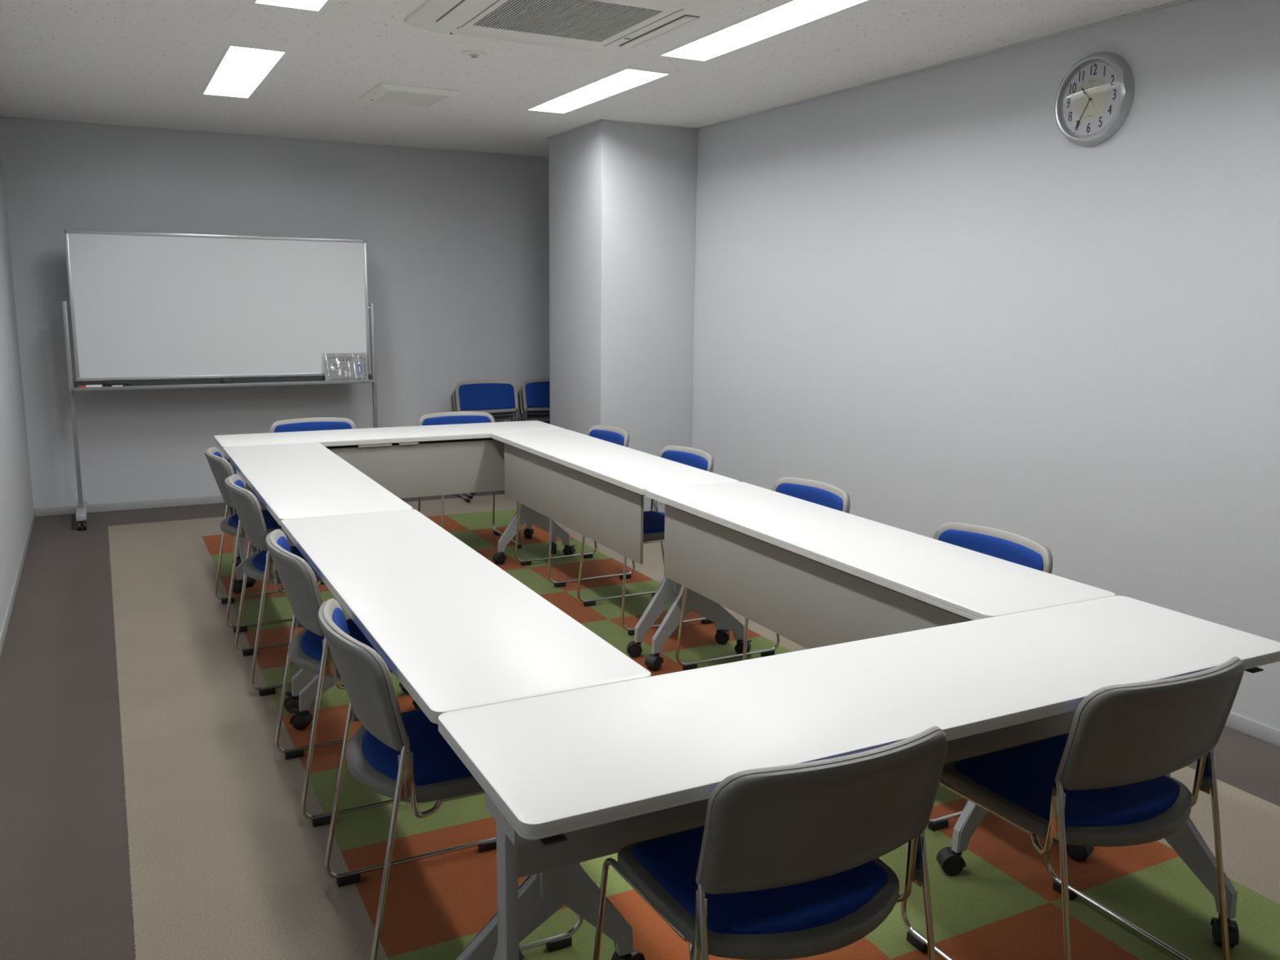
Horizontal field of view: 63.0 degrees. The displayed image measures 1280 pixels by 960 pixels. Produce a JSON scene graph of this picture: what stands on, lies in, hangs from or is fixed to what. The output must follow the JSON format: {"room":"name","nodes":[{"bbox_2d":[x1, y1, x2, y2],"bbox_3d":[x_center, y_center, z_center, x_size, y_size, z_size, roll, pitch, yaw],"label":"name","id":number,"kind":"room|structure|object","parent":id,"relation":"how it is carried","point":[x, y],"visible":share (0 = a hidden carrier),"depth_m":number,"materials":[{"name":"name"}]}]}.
{"room":"meeting room","nodes":[
{"label":"meeting room","id":0,"kind":"room"},
{"bbox_2d":[0,144,33,632],"bbox_3d":[-1.734,-0.301,2.259,0.120,2.667,9.861,-5,11,-27],"label":"wall","id":1,"kind":"structure","parent":0,"point":[16,503],"depth_m":5.63,"materials":[{"name":"paint"}]},
{"bbox_2d":[0,508,35,657],"bbox_3d":[-1.692,0.980,2.516,0.007,0.056,9.621,-5,11,-27],"label":"baseboard","id":2,"kind":"structure","parent":1,"relation":"attached to","point":[5,625],"depth_m":5.02,"materials":[{"name":"plastic"}]},
{"bbox_2d":[0,118,550,508],"bbox_3d":[-2.211,-1.220,7.412,3.828,2.667,0.120,-5,11,-27],"label":"wall","id":3,"kind":"structure","parent":0,"point":[458,243],"depth_m":7.13,"materials":[{"name":"paint"}]},
{"bbox_2d":[35,494,224,516],"bbox_3d":[-2.196,0.076,7.584,3.828,0.056,0.007,-5,11,-27],"label":"baseboard","id":4,"kind":"structure","parent":3,"relation":"attached to","point":[95,508],"depth_m":6.97,"materials":[{"name":"plastic"}]},
{"bbox_2d":[0,115,548,159],"bbox_3d":[-2.167,-2.321,7.157,3.828,0.009,0.012,-5,11,-27],"label":"trim","id":5,"kind":"structure","parent":3,"relation":"attached to","point":[11,117],"depth_m":6.96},
{"bbox_2d":[0,0,1178,157],"bbox_3d":[0.034,-1.556,2.956,3.828,0.001,9.621,-5,11,-27],"label":"ceiling","id":6,"kind":"structure","parent":0,"point":[132,63],"depth_m":4.70,"materials":[{"name":"white paint"}]},
{"bbox_2d":[202,45,286,97],"bbox_3d":[-1.915,-1.982,4.995,0.232,0.086,1.250,-5,11,-27],"label":"ceiling light","id":7,"kind":"object","parent":6,"relation":"attached to","point":[240,71],"visible":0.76,"depth_m":5.11,"materials":[{"name":"white plastic"}]},
{"bbox_2d":[253,0,328,11],"bbox_3d":[-0.997,-1.661,3.243,0.232,0.086,1.252,-5,11,-27],"label":"ceiling light","id":8,"kind":"object","parent":6,"relation":"attached to","point":[309,5],"visible":1,"depth_m":3.79,"materials":[{"name":"white plastic"}]},
{"bbox_2d":[359,82,461,109],"bbox_3d":[-1.207,-1.998,5.455,0.410,0.028,0.500,-5,11,-27],"label":"ceiling vent","id":9,"kind":"object","parent":6,"relation":"in","point":[384,94],"visible":1,"depth_m":5.37,"materials":[{"name":"white plastic"}]},
{"bbox_2d":[461,49,487,57],"bbox_3d":[-0.713,-1.827,4.491,0.112,0.018,0.112,-5,11,-27],"label":"sprinkler","id":10,"kind":"object","parent":6,"relation":"attached to","point":[470,53],"visible":1,"depth_m":4.47,"materials":[{"name":"white plastic"}]},
{"bbox_2d":[404,0,742,53],"bbox_3d":[-0.270,-1.686,3.791,0.950,0.042,0.950,-5,11,-27],"label":"air conditioner","id":11,"kind":"object","parent":6,"relation":"attached to","point":[599,26],"visible":1,"depth_m":3.81,"materials":[{"name":"white plastic"}]},
{"bbox_2d":[460,0,500,27],"bbox_3d":[-0.534,-1.652,3.658,0.005,0.002,0.600,-5,11,-27],"label":"grille","id":12,"kind":"object","parent":11,"relation":"attached to","point":[492,4],"depth_m":3.73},
{"bbox_2d":[473,0,662,42],"bbox_3d":[-0.270,-1.683,3.791,0.526,0.016,0.526,-5,11,-27],"label":"grille","id":13,"kind":"object","parent":11,"relation":"attached to","point":[579,20],"depth_m":3.80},
{"bbox_2d":[604,10,677,46],"bbox_3d":[-0.005,-1.694,3.928,0.005,0.002,0.600,-5,11,-27],"label":"grille","id":14,"kind":"object","parent":11,"relation":"attached to","point":[670,14],"depth_m":3.91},
{"bbox_2d":[527,68,668,113],"bbox_3d":[-0.247,-2.026,5.356,0.228,0.086,1.257,-5,11,-27],"label":"ceiling light","id":15,"kind":"object","parent":6,"relation":"attached to","point":[626,79],"visible":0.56,"depth_m":5.43,"materials":[{"name":"white plastic"}]},
{"bbox_2d":[660,0,868,61],"bbox_3d":[0.470,-1.776,3.988,0.228,0.086,1.249,-5,11,-27],"label":"ceiling light","id":16,"kind":"object","parent":6,"relation":"attached to","point":[793,14],"visible":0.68,"depth_m":4.11,"materials":[{"name":"white plastic"}]},
{"bbox_2d":[548,120,697,512],"bbox_3d":[-0.137,-1.000,6.884,0.651,2.467,0.829,-5,11,-27],"label":"wall column","id":17,"kind":"structure","parent":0,"point":[623,196],"depth_m":6.51,"materials":[{"name":"paint"}]},
{"bbox_2d":[546,119,602,138],"bbox_3d":[-0.415,-2.187,6.514,0.012,0.009,0.841,-5,11,-27],"label":"trim","id":18,"kind":"structure","parent":17,"relation":"attached to","point":[600,120],"depth_m":6.47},
{"bbox_2d":[602,119,697,129],"bbox_3d":[0.064,-2.143,6.299,0.663,0.009,0.012,-5,11,-27],"label":"trim","id":19,"kind":"structure","parent":17,"relation":"attached to","point":[604,120],"depth_m":6.29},
{"bbox_2d":[0,490,1279,959],"bbox_3d":[0.006,0.873,3.386,3.828,0.001,9.621,-5,11,-27],"label":"floor","id":20,"kind":"structure","parent":0,"point":[150,806],"depth_m":2.92,"materials":[{"name":"carpet"}]},
{"bbox_2d":[62,229,377,530],"bbox_3d":[-2.665,-0.677,6.814,1.906,1.797,0.488,-5,11,-27],"label":"whiteboard","id":21,"kind":"object","parent":20,"relation":"on","point":[161,308],"visible":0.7,"depth_m":6.68,"materials":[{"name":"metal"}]},
{"bbox_2d":[78,385,102,387],"bbox_3d":[-3.365,-0.572,6.398,0.134,0.018,0.018,-4,11,-26],"label":"marker pen","id":22,"kind":"object","parent":21,"relation":"on","point":[79,386],"visible":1,"depth_m":6.39,"materials":[{"name":"white plastic"}]},
{"bbox_2d":[103,381,130,386],"bbox_3d":[-3.241,-0.593,6.475,0.145,0.036,0.054,-5,11,-27],"label":"eraser","id":23,"kind":"object","parent":21,"relation":"on","point":[107,384],"visible":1,"depth_m":6.45,"materials":[{"name":"black rubber"}]},
{"bbox_2d":[73,379,374,391],"bbox_3d":[-2.646,-0.619,6.781,1.820,0.022,0.072,-5,11,-27],"label":"tray","id":24,"kind":"object","parent":21,"relation":"on","point":[150,384],"depth_m":6.70,"materials":[{"name":"grey metal"}]},
{"bbox_2d":[323,352,368,381],"bbox_3d":[-1.996,-0.766,7.094,0.286,0.190,0.049,-4,11,-26],"label":"notice","id":25,"kind":"object","parent":21,"relation":"on","point":[345,366],"visible":1,"depth_m":7.09,"materials":[{"name":"paper"}]},
{"bbox_2d":[204,447,342,632],"bbox_3d":[-1.672,0.232,4.728,0.513,0.757,0.496,-5,11,-27],"label":"chair","id":26,"kind":"object","parent":20,"relation":"on","point":[220,468],"visible":0.51,"depth_m":4.54,"materials":[{"name":"grey plastic"}]},
{"bbox_2d":[213,451,222,457],"bbox_3d":[-1.829,-0.013,4.601,0.093,0.188,0.418,-5,11,-27],"label":"cushion","id":27,"kind":"object","parent":26,"relation":"on","point":[215,454],"depth_m":4.70,"materials":[{"name":"blue fabric"}]},
{"bbox_2d":[228,509,281,528],"bbox_3d":[-1.670,0.173,4.718,0.353,0.020,0.388,-5,11,-27],"label":"seat cushion","id":28,"kind":"object","parent":26,"relation":"on","point":[270,522],"depth_m":4.65,"materials":[{"name":"blue fabric"}]},
{"bbox_2d":[224,474,322,696],"bbox_3d":[-1.307,0.359,4.033,0.513,0.757,0.496,-5,11,-27],"label":"chair","id":29,"kind":"object","parent":20,"relation":"on","point":[260,566],"visible":0.53,"depth_m":3.79,"materials":[{"name":"grey plastic"}]},
{"bbox_2d":[234,480,245,488],"bbox_3d":[-1.465,0.115,3.905,0.093,0.188,0.418,-5,11,-27],"label":"cushion","id":30,"kind":"object","parent":29,"relation":"on","point":[240,483],"depth_m":4.00,"materials":[{"name":"blue fabric"}]},
{"bbox_2d":[252,546,314,573],"bbox_3d":[-1.306,0.301,4.023,0.353,0.020,0.388,-5,11,-27],"label":"seat cushion","id":31,"kind":"object","parent":29,"relation":"on","point":[259,559],"depth_m":3.98,"materials":[{"name":"blue fabric"}]},
{"bbox_2d":[270,417,355,432],"bbox_3d":[-1.730,0.062,5.681,0.496,0.757,0.513,-5,11,-27],"label":"chair","id":32,"kind":"object","parent":20,"relation":"on","point":[313,424],"visible":0.03,"depth_m":5.81,"materials":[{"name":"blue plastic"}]},
{"bbox_2d":[274,422,351,432],"bbox_3d":[-1.810,-0.224,5.793,0.418,0.188,0.093,-5,11,-27],"label":"cushion","id":33,"kind":"object","parent":32,"relation":"on","point":[279,427],"depth_m":5.80,"materials":[{"name":"blue fabric"}]},
{"bbox_2d":[222,442,412,712],"bbox_3d":[-1.396,0.318,4.400,0.484,0.708,1.798,-4,11,-27],"label":"table","id":34,"kind":"object","parent":20,"relation":"on","point":[304,479],"visible":0.45,"depth_m":4.09,"materials":[{"name":"white laminate"}]},
{"bbox_2d":[265,528,401,826],"bbox_3d":[-0.824,0.528,3.111,0.513,0.757,0.496,-5,11,-27],"label":"chair","id":35,"kind":"object","parent":20,"relation":"on","point":[309,651],"visible":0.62,"depth_m":2.88,"materials":[{"name":"grey plastic"}]},
{"bbox_2d":[276,536,292,553],"bbox_3d":[-0.982,0.284,2.983,0.093,0.188,0.418,-5,11,-27],"label":"cushion","id":36,"kind":"object","parent":35,"relation":"on","point":[282,541],"depth_m":3.09,"materials":[{"name":"blue fabric"}]},
{"bbox_2d":[300,618,377,661],"bbox_3d":[-0.822,0.470,3.101,0.353,0.020,0.388,-5,11,-27],"label":"seat cushion","id":37,"kind":"object","parent":35,"relation":"on","point":[311,643],"depth_m":3.05,"materials":[{"name":"blue fabric"}]},
{"bbox_2d":[213,420,565,587],"bbox_3d":[-1.311,0.092,5.680,1.798,0.708,0.484,-4,11,-27],"label":"table","id":38,"kind":"object","parent":20,"relation":"on","point":[441,460],"visible":0.56,"depth_m":5.55,"materials":[{"name":"white laminate"}]},
{"bbox_2d":[317,598,583,959],"bbox_3d":[-0.458,0.656,2.411,0.513,0.757,0.496,-5,11,-27],"label":"chair","id":39,"kind":"object","parent":20,"relation":"on","point":[397,755],"visible":0.79,"depth_m":2.22,"materials":[{"name":"grey plastic"}]},
{"bbox_2d":[332,607,351,635],"bbox_3d":[-0.615,0.412,2.284,0.093,0.188,0.418,-5,11,-27],"label":"cushion","id":40,"kind":"object","parent":39,"relation":"on","point":[339,619],"depth_m":2.40,"materials":[{"name":"blue fabric"}]},
{"bbox_2d":[361,709,472,785],"bbox_3d":[-0.456,0.598,2.401,0.353,0.020,0.388,-5,11,-27],"label":"seat cushion","id":41,"kind":"object","parent":39,"relation":"on","point":[435,762],"depth_m":2.30,"materials":[{"name":"blue fabric"}]},
{"bbox_2d":[280,508,650,959],"bbox_3d":[-0.577,0.607,2.824,0.484,0.708,1.798,-4,11,-27],"label":"table","id":42,"kind":"object","parent":20,"relation":"on","point":[458,631],"visible":0.8,"depth_m":2.35,"materials":[{"name":"white laminate"}]},
{"bbox_2d":[417,411,522,548],"bbox_3d":[-1.001,0.005,6.052,0.496,0.757,0.513,-5,11,-27],"label":"chair","id":43,"kind":"object","parent":20,"relation":"on","point":[451,417],"visible":0.16,"depth_m":6.17,"materials":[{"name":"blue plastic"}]},
{"bbox_2d":[422,415,491,425],"bbox_3d":[-1.081,-0.281,6.165,0.418,0.188,0.093,-5,11,-27],"label":"cushion","id":44,"kind":"object","parent":43,"relation":"on","point":[426,420],"depth_m":6.17,"materials":[{"name":"blue fabric"}]},
{"bbox_2d":[450,392,512,502],"bbox_3d":[-1.092,-0.267,7.579,0.496,0.757,0.513,-5,11,-27],"label":"chair","id":45,"kind":"object","parent":20,"relation":"on","point":[507,417],"visible":0.08,"depth_m":7.58,"materials":[{"name":"grey plastic"}]},
{"bbox_2d":[453,388,515,498],"bbox_3d":[-1.064,-0.292,7.520,0.496,0.757,0.513,-5,11,-27],"label":"chair","id":46,"kind":"object","parent":45,"relation":"on","point":[511,413],"visible":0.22,"depth_m":7.66,"materials":[{"name":"grey plastic"}]},
{"bbox_2d":[455,379,518,495],"bbox_3d":[-1.036,-0.318,7.462,0.496,0.757,0.513,-5,11,-27],"label":"chair","id":47,"kind":"object","parent":46,"relation":"on","point":[489,396],"visible":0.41,"depth_m":7.59,"materials":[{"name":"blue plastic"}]},
{"bbox_2d":[458,382,515,410],"bbox_3d":[-1.116,-0.604,7.574,0.418,0.188,0.093,-5,11,-27],"label":"cushion","id":48,"kind":"object","parent":47,"relation":"on","point":[472,396],"depth_m":7.58,"materials":[{"name":"blue fabric"}]},
{"bbox_2d":[516,390,550,421],"bbox_3d":[-0.641,-0.302,7.809,0.496,0.757,0.513,-5,11,-27],"label":"chair","id":49,"kind":"object","parent":20,"relation":"on","point":[529,416],"visible":0.05,"depth_m":7.85,"materials":[{"name":"grey plastic"}]},
{"bbox_2d":[519,385,550,421],"bbox_3d":[-0.613,-0.328,7.750,0.496,0.757,0.513,-5,11,-27],"label":"chair","id":50,"kind":"object","parent":49,"relation":"on","point":[529,412],"visible":0.09,"depth_m":7.75,"materials":[{"name":"grey plastic"}]},
{"bbox_2d":[521,377,550,424],"bbox_3d":[-0.585,-0.354,7.691,0.496,0.757,0.513,-5,11,-27],"label":"chair","id":51,"kind":"object","parent":50,"relation":"on","point":[535,392],"visible":0.22,"depth_m":7.74,"materials":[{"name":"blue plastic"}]},
{"bbox_2d":[524,381,550,407],"bbox_3d":[-0.665,-0.639,7.804,0.418,0.188,0.093,-5,11,-27],"label":"cushion","id":52,"kind":"object","parent":51,"relation":"on","point":[536,393],"depth_m":7.75,"materials":[{"name":"blue fabric"}]},
{"bbox_2d":[515,425,635,587],"bbox_3d":[-0.337,0.113,5.486,0.513,0.757,0.496,-5,11,-27],"label":"chair","id":53,"kind":"object","parent":20,"relation":"on","point":[618,436],"visible":0.25,"depth_m":5.53,"materials":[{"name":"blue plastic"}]},
{"bbox_2d":[588,429,624,445],"bbox_3d":[-0.173,-0.157,5.522,0.093,0.188,0.418,-5,11,-27],"label":"cushion","id":54,"kind":"object","parent":53,"relation":"on","point":[614,436],"depth_m":5.54,"materials":[{"name":"blue fabric"}]},
{"bbox_2d":[491,429,738,657],"bbox_3d":[-0.207,0.225,5.002,0.484,0.708,1.798,-4,11,-27],"label":"table","id":55,"kind":"object","parent":20,"relation":"on","point":[595,488],"visible":0.91,"depth_m":4.72,"materials":[{"name":"white laminate"}]},
{"bbox_2d":[577,445,714,635],"bbox_3d":[0.044,0.246,4.760,0.513,0.757,0.496,-5,11,-27],"label":"chair","id":56,"kind":"object","parent":20,"relation":"on","point":[653,520],"visible":0.33,"depth_m":4.78,"materials":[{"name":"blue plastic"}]},
{"bbox_2d":[643,511,664,533],"bbox_3d":[0.043,0.188,4.750,0.353,0.020,0.388,-5,11,-27],"label":"seat cushion","id":57,"kind":"object","parent":56,"relation":"on","point":[653,521],"depth_m":4.72,"materials":[{"name":"blue fabric"}]},
{"bbox_2d":[661,450,707,471],"bbox_3d":[0.208,-0.024,4.797,0.093,0.188,0.418,-5,11,-27],"label":"cushion","id":58,"kind":"object","parent":56,"relation":"on","point":[696,459],"depth_m":4.81,"materials":[{"name":"blue fabric"}]},
{"bbox_2d":[675,476,850,671],"bbox_3d":[0.479,0.398,3.930,0.513,0.757,0.496,-5,11,-27],"label":"chair","id":59,"kind":"object","parent":20,"relation":"on","point":[824,494],"visible":0.2,"depth_m":4.03,"materials":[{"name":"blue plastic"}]},
{"bbox_2d":[775,483,843,511],"bbox_3d":[0.643,0.129,3.966,0.093,0.188,0.418,-5,11,-27],"label":"cushion","id":60,"kind":"object","parent":59,"relation":"on","point":[827,495],"depth_m":3.97,"materials":[{"name":"blue fabric"}]},
{"bbox_2d":[592,725,947,959],"bbox_3d":[0.229,0.757,1.889,0.496,0.757,0.513,-5,11,-27],"label":"chair","id":61,"kind":"object","parent":20,"relation":"on","point":[784,863],"visible":1,"depth_m":1.69,"materials":[{"name":"grey plastic"}]},
{"bbox_2d":[632,826,887,934],"bbox_3d":[0.229,0.698,1.880,0.388,0.020,0.353,-5,11,-27],"label":"seat cushion","id":62,"kind":"object","parent":61,"relation":"on","point":[669,863],"depth_m":1.78,"materials":[{"name":"blue fabric"}]},
{"bbox_2d":[438,595,1279,959],"bbox_3d":[0.527,0.739,2.146,1.798,0.708,0.484,-4,11,-27],"label":"table","id":63,"kind":"object","parent":20,"relation":"on","point":[574,776],"visible":0.7,"depth_m":1.96,"materials":[{"name":"white laminate"}]},
{"bbox_2d":[644,481,1115,875],"bbox_3d":[0.613,0.514,3.426,0.484,0.708,1.798,-4,11,-27],"label":"table","id":64,"kind":"object","parent":20,"relation":"on","point":[811,575],"visible":0.63,"depth_m":3.22,"materials":[{"name":"white laminate"}]},
{"bbox_2d":[928,522,1053,831],"bbox_3d":[0.896,0.544,3.134,0.513,0.757,0.496,-5,11,-27],"label":"chair","id":65,"kind":"object","parent":20,"relation":"on","point":[1006,545],"visible":0.1,"depth_m":3.15,"materials":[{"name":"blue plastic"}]},
{"bbox_2d":[937,529,1043,571],"bbox_3d":[1.060,0.274,3.171,0.093,0.188,0.418,-5,11,-27],"label":"cushion","id":66,"kind":"object","parent":65,"relation":"on","point":[1005,546],"depth_m":3.17,"materials":[{"name":"blue fabric"}]},
{"bbox_2d":[900,656,1244,959],"bbox_3d":[0.935,0.701,2.250,0.496,0.757,0.513,-5,11,-27],"label":"chair","id":67,"kind":"object","parent":20,"relation":"on","point":[1105,781],"visible":0.95,"depth_m":2.06,"materials":[{"name":"grey plastic"}]},
{"bbox_2d":[954,733,1180,826],"bbox_3d":[0.935,0.642,2.240,0.388,0.020,0.353,-5,11,-27],"label":"seat cushion","id":68,"kind":"object","parent":67,"relation":"on","point":[1023,776],"depth_m":2.18,"materials":[{"name":"blue fabric"}]},
{"bbox_2d":[690,0,1279,730],"bbox_3d":[1.775,-0.578,4.048,0.120,2.667,9.861,-5,11,-27],"label":"wall","id":69,"kind":"structure","parent":0,"point":[922,300],"depth_m":4.24,"materials":[{"name":"paint"}]},
{"bbox_2d":[697,0,1191,129],"bbox_3d":[2.142,-1.540,3.034,0.012,0.009,7.820,-5,11,-27],"label":"trim","id":70,"kind":"structure","parent":69,"relation":"attached to","point":[1179,2],"depth_m":4.40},
{"bbox_2d":[1054,52,1134,146],"bbox_3d":[1.688,-1.423,3.906,0.045,0.336,0.336,-5,11,-27],"label":"wall clock","id":71,"kind":"object","parent":69,"relation":"attached to","point":[1094,99],"visible":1,"depth_m":3.89,"materials":[{"name":"silver metal"}]},
{"bbox_2d":[1061,60,1119,137],"bbox_3d":[1.689,-1.423,3.907,0.006,0.272,0.272,-5,11,-27],"label":"clock face","id":72,"kind":"object","parent":71,"relation":"on","point":[1091,89],"depth_m":3.90,"materials":[{"name":"white plastic"}]},
{"bbox_2d":[1224,711,1279,746],"bbox_3d":[2.117,0.857,3.459,0.007,0.056,7.820,-5,11,-27],"label":"baseboard","id":73,"kind":"structure","parent":69,"relation":"attached to","point":[1259,731],"depth_m":3.53,"materials":[{"name":"plastic"}]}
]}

